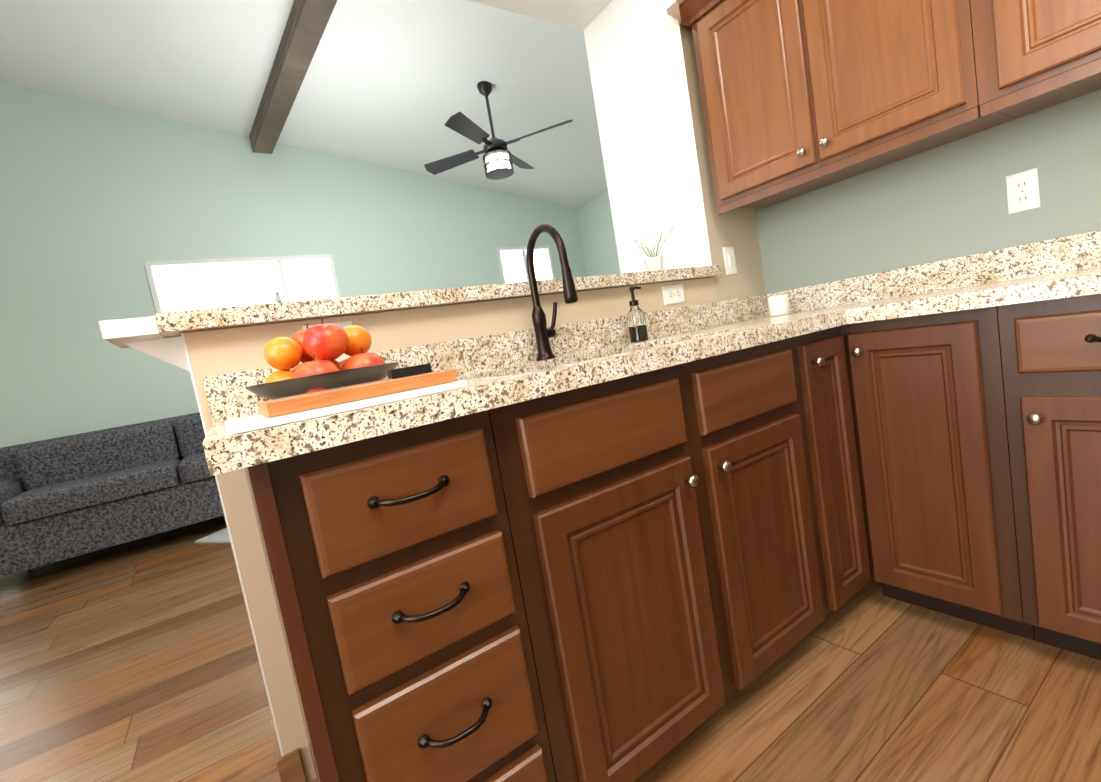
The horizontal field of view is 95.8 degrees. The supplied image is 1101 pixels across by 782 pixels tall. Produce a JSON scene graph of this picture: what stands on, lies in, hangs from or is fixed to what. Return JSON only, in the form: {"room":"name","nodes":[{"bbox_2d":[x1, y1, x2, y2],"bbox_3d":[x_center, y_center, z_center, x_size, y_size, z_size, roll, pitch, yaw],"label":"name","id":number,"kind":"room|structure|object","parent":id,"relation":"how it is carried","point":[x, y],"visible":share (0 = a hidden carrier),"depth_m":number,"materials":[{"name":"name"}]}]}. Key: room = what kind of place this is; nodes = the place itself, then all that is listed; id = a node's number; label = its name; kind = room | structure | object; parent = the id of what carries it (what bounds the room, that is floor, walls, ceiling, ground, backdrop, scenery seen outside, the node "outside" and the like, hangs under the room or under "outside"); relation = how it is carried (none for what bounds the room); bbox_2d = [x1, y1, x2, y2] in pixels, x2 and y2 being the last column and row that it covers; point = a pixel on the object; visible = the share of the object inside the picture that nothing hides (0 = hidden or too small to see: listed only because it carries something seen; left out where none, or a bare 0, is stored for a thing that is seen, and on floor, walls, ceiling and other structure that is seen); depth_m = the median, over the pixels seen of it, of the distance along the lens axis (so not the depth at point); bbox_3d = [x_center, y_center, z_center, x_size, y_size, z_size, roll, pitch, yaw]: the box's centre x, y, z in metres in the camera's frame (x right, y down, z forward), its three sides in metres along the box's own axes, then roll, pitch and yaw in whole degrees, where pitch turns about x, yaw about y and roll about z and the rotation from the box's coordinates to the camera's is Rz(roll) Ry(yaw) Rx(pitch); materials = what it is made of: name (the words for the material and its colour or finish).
{"room":"kitchen","nodes":[
{"label":"kitchen","id":0,"kind":"room"},
{"bbox_2d":[0,81,586,447],"bbox_3d":[-2.589,-1.207,4.811,7.580,4.244,0.140,-13,6,-33],"label":"wall","id":1,"kind":"structure","parent":0,"point":[100,204],"depth_m":4.20,"materials":[{"name":"green paint"}]},
{"bbox_2d":[144,254,340,312],"bbox_3d":[-2.784,-0.992,4.636,1.490,0.480,0.152,-13,6,-33],"label":"window","id":2,"kind":"structure","parent":1,"relation":"in","point":[184,285],"depth_m":4.63,"materials":[{"name":"white glass"}]},
{"bbox_2d":[274,293,281,302],"bbox_3d":[-2.582,-0.877,4.714,0.062,0.100,0.062,-13,6,-33],"label":"vase","id":3,"kind":"object","parent":2,"relation":"on","point":[276,299],"visible":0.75,"depth_m":4.69,"materials":[{"name":"white ceramic"}]},
{"bbox_2d":[496,245,554,283],"bbox_3d":[-0.313,-1.568,6.266,0.780,0.480,0.152,-13,6,-33],"label":"window","id":4,"kind":"structure","parent":1,"relation":"in","point":[512,264],"depth_m":6.28,"materials":[{"name":"white glass"}]},
{"bbox_2d":[0,0,607,207],"bbox_3d":[-1.845,-2.435,3.249,7.580,1.389,3.600,-13,6,-33],"label":"ceiling","id":5,"kind":"structure","parent":0,"point":[391,83],"depth_m":3.74,"materials":[{"name":"white paint"}]},
{"bbox_2d":[249,0,336,153],"bbox_3d":[-1.653,-2.356,3.296,0.160,0.150,3.459,-14,7,-37],"label":"beam","id":6,"kind":"structure","parent":5,"relation":"attached to","point":[306,24],"depth_m":3.52,"materials":[{"name":"brown wood"}]},
{"bbox_2d":[424,81,572,179],"bbox_3d":[-0.467,-2.099,3.980,1.001,0.722,1.001,-12,6,-23],"label":"ceiling fan","id":7,"kind":"object","parent":5,"relation":"hanging from","point":[499,158],"visible":0.98,"depth_m":3.93,"materials":[{"name":"grey metal"}]},
{"bbox_2d":[184,277,716,781],"bbox_3d":[-0.014,0.246,1.704,1.815,1.113,0.160,-13,6,-33],"label":"wall","id":8,"kind":"structure","parent":0,"point":[224,351],"depth_m":1.20,"materials":[{"name":"beige paint"}]},
{"bbox_2d":[99,316,189,371],"bbox_3d":[-0.899,-0.091,1.120,0.124,0.120,0.215,-13,6,-33],"label":"cap","id":9,"kind":"object","parent":8,"relation":"attached to","point":[143,334],"visible":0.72,"depth_m":1.08,"materials":[{"name":"white"}]},
{"bbox_2d":[181,333,283,755],"bbox_3d":[-0.769,0.376,1.209,0.004,1.023,0.165,-13,6,-33],"label":"trim","id":10,"kind":"structure","parent":8,"relation":"attached to","point":[232,543],"depth_m":1.14,"materials":[{"name":"white paint"}]},
{"bbox_2d":[271,719,305,781],"bbox_3d":[-0.668,0.918,1.266,0.048,0.095,0.187,-13,6,-33],"label":"baseboard","id":11,"kind":"structure","parent":8,"relation":"attached to","point":[290,767],"depth_m":1.19,"materials":[{"name":"brown wood"}]},
{"bbox_2d":[302,321,351,329],"bbox_3d":[-0.555,-0.135,1.255,0.116,0.072,0.007,-13,6,-33],"label":"outlet","id":12,"kind":"object","parent":8,"relation":"attached to","point":[342,325],"visible":0.06,"depth_m":1.27,"materials":[{"name":"white plastic"}]},
{"bbox_2d":[154,265,720,337],"bbox_3d":[-0.128,-0.317,1.638,1.853,0.040,0.240,-13,6,-33],"label":"bar","id":13,"kind":"object","parent":8,"relation":"on","point":[173,324],"visible":0.64,"depth_m":1.30,"materials":[{"name":"beige stone"}]},
{"bbox_2d":[635,228,672,270],"bbox_3d":[0.410,-0.551,1.984,0.119,0.172,0.169,-13,6,-33],"label":"plant pot","id":14,"kind":"object","parent":13,"relation":"on","point":[654,263],"visible":0.85,"depth_m":1.97,"materials":[{"name":"white ceramic"}]},
{"bbox_2d":[662,284,684,304],"bbox_3d":[0.482,-0.377,1.938,0.116,0.072,0.007,-13,6,-33],"label":"outlet","id":15,"kind":"object","parent":8,"relation":"attached to","point":[673,294],"visible":1,"depth_m":1.93,"materials":[{"name":"white plastic"}]},
{"bbox_2d":[468,0,611,29],"bbox_3d":[-0.767,-2.433,1.486,7.440,1.824,0.550,-13,6,-33],"label":"soffit","id":16,"kind":"structure","parent":0,"point":[581,14],"depth_m":2.23,"materials":[{"name":"beige paint"}]},
{"bbox_2d":[0,515,1100,781],"bbox_3d":[-0.170,0.841,2.016,7.740,0.060,7.730,-13,6,-33],"label":"floor","id":17,"kind":"structure","parent":0,"point":[134,661],"depth_m":1.39,"materials":[{"name":"brown wood"}]},
{"bbox_2d":[0,412,223,576],"bbox_3d":[-2.849,0.607,3.877,2.252,0.914,0.946,-13,6,-33],"label":"sofa","id":18,"kind":"object","parent":17,"relation":"on","point":[66,497],"visible":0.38,"depth_m":3.43,"materials":[{"name":"fabric"}]},
{"bbox_2d":[195,528,230,542],"bbox_3d":[-1.093,0.787,3.822,2.400,0.014,1.700,-7,6,22],"label":"rug","id":19,"kind":"object","parent":17,"relation":"on","point":[221,536],"visible":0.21,"depth_m":3.48,"materials":[{"name":"white fabric"}]},
{"bbox_2d":[244,404,579,781],"bbox_3d":[-0.329,0.490,1.018,0.360,0.868,0.626,-13,6,-33],"label":"base cabinet","id":20,"kind":"object","parent":17,"relation":"on","point":[406,576],"depth_m":0.74,"materials":[{"name":"brown wood"}]},
{"bbox_2d":[512,335,839,781],"bbox_3d":[0.179,0.371,1.353,0.879,0.868,0.625,-13,6,-33],"label":"base cabinet","id":21,"kind":"object","parent":17,"relation":"on","point":[632,578],"depth_m":1.04,"materials":[{"name":"brown wood"}]},
{"bbox_2d":[804,326,870,606],"bbox_3d":[0.647,0.262,1.661,0.263,0.868,0.625,-13,6,-33],"label":"base cabinet","id":22,"kind":"object","parent":17,"relation":"on","point":[827,362],"depth_m":1.41,"materials":[{"name":"brown wood"}]},
{"bbox_2d":[840,306,1027,638],"bbox_3d":[1.250,0.175,1.500,0.625,0.868,0.349,-13,6,-33],"label":"base cabinet","id":23,"kind":"object","parent":17,"relation":"on","point":[977,431],"depth_m":1.30,"materials":[{"name":"brown wood"}]},
{"bbox_2d":[202,230,1100,475],"bbox_3d":[0.972,-0.187,0.390,2.147,0.140,3.125,-13,6,-33],"label":"countertop","id":24,"kind":"structure","parent":23,"relation":"on","point":[499,370],"depth_m":1.30,"materials":[{"name":"beige stone"}]},
{"bbox_2d":[245,318,398,399],"bbox_3d":[-0.486,-0.063,1.065,0.302,0.175,0.302,-13,6,-33],"label":"fruit bowl","id":25,"kind":"object","parent":24,"relation":"on","point":[317,350],"visible":0.83,"depth_m":0.99,"materials":[{"name":"red food"}]},
{"bbox_2d":[225,380,466,434],"bbox_3d":[-0.327,0.020,0.793,0.325,0.010,0.225,-13,6,-33],"label":"cutting board","id":26,"kind":"object","parent":24,"relation":"on","point":[245,424],"visible":0.79,"depth_m":0.69,"materials":[{"name":"white plastic"}]},
{"bbox_2d":[258,370,456,416],"bbox_3d":[-0.322,0.002,0.821,0.270,0.018,0.215,-13,6,-33],"label":"cutting board","id":27,"kind":"object","parent":26,"relation":"on","point":[271,408],"visible":0.86,"depth_m":0.73,"materials":[{"name":"orange wood"}]},
{"bbox_2d":[273,363,431,400],"bbox_3d":[-0.313,-0.017,0.805,0.245,0.016,0.026,-13,6,-33],"label":"knife","id":28,"kind":"object","parent":27,"relation":"on","point":[408,371],"visible":1,"depth_m":0.83,"materials":[{"name":"black"}]},
{"bbox_2d":[526,223,577,360],"bbox_3d":[0.012,-0.287,1.434,0.090,0.379,0.223,-13,6,-33],"label":"faucet","id":29,"kind":"object","parent":24,"relation":"on","point":[543,334],"visible":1,"depth_m":1.48,"materials":[{"name":"black metal"}]},
{"bbox_2d":[627,286,648,342],"bbox_3d":[0.293,-0.261,1.692,0.062,0.187,0.072,-13,6,-33],"label":"soap dispenser","id":30,"kind":"object","parent":24,"relation":"on","point":[637,325],"visible":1,"depth_m":1.68,"materials":[{"name":"clear glass"}]},
{"bbox_2d":[767,294,790,316],"bbox_3d":[0.943,-0.352,2.054,0.079,0.080,0.079,-13,6,-33],"label":"ceramic canister","id":31,"kind":"object","parent":24,"relation":"on","point":[779,305],"visible":1,"depth_m":2.02,"materials":[{"name":"white ceramic"}]},
{"bbox_2d":[1000,294,1100,659],"bbox_3d":[1.456,0.170,1.187,0.625,0.868,0.399,-13,6,-33],"label":"base cabinet","id":32,"kind":"object","parent":17,"relation":"on","point":[1052,348],"depth_m":1.11,"materials":[{"name":"brown wood"}]},
{"bbox_2d":[576,191,620,275],"bbox_3d":[1.535,-1.370,5.383,0.140,3.079,3.710,-13,6,-33],"label":"wall","id":33,"kind":"structure","parent":0,"point":[597,233],"depth_m":6.42,"materials":[{"name":"green paint"}]},
{"bbox_2d":[584,0,765,301],"bbox_3d":[0.621,-0.808,2.370,0.350,2.845,0.550,-13,6,-33],"label":"wall","id":34,"kind":"structure","parent":0,"point":[641,55],"depth_m":2.19,"materials":[{"name":"beige paint"}]},
{"bbox_2d":[666,252,680,268],"bbox_3d":[0.551,-0.556,2.231,0.011,0.116,0.072,-13,6,-33],"label":"light switch","id":35,"kind":"object","parent":34,"relation":"attached to","point":[673,260],"visible":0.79,"depth_m":2.22,"materials":[{"name":"white plastic"}]},
{"bbox_2d":[723,247,736,274],"bbox_3d":[0.771,-0.558,2.129,0.072,0.116,0.011,-13,6,-33],"label":"light switch","id":36,"kind":"object","parent":34,"relation":"attached to","point":[729,260],"visible":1,"depth_m":2.12,"materials":[{"name":"white plastic"}]},
{"bbox_2d":[755,89,1100,293],"bbox_3d":[1.718,-0.877,1.136,0.140,2.845,3.820,-13,6,-33],"label":"wall","id":37,"kind":"structure","parent":0,"point":[947,201],"depth_m":1.68,"materials":[{"name":"paint"}]},
{"bbox_2d":[679,0,1022,211],"bbox_3d":[0.967,-1.167,1.711,0.351,0.788,0.852,-13,6,-33],"label":"upper cabinet","id":38,"kind":"object","parent":37,"relation":"attached to","point":[800,97],"depth_m":1.61,"materials":[{"name":"brown wood"}]},
{"bbox_2d":[1006,167,1040,213],"bbox_3d":[1.439,-0.608,1.517,0.007,0.116,0.072,-13,6,-33],"label":"electrical outlet","id":39,"kind":"object","parent":37,"relation":"attached to","point":[1023,193],"visible":1,"depth_m":1.51,"materials":[{"name":"white plastic"}]},
{"bbox_2d":[979,0,1100,115],"bbox_3d":[1.395,-1.178,1.059,0.351,0.788,0.706,-13,6,-33],"label":"upper cabinet","id":40,"kind":"object","parent":37,"relation":"attached to","point":[1038,55],"depth_m":1.21,"materials":[{"name":"brown wood"}]}
]}

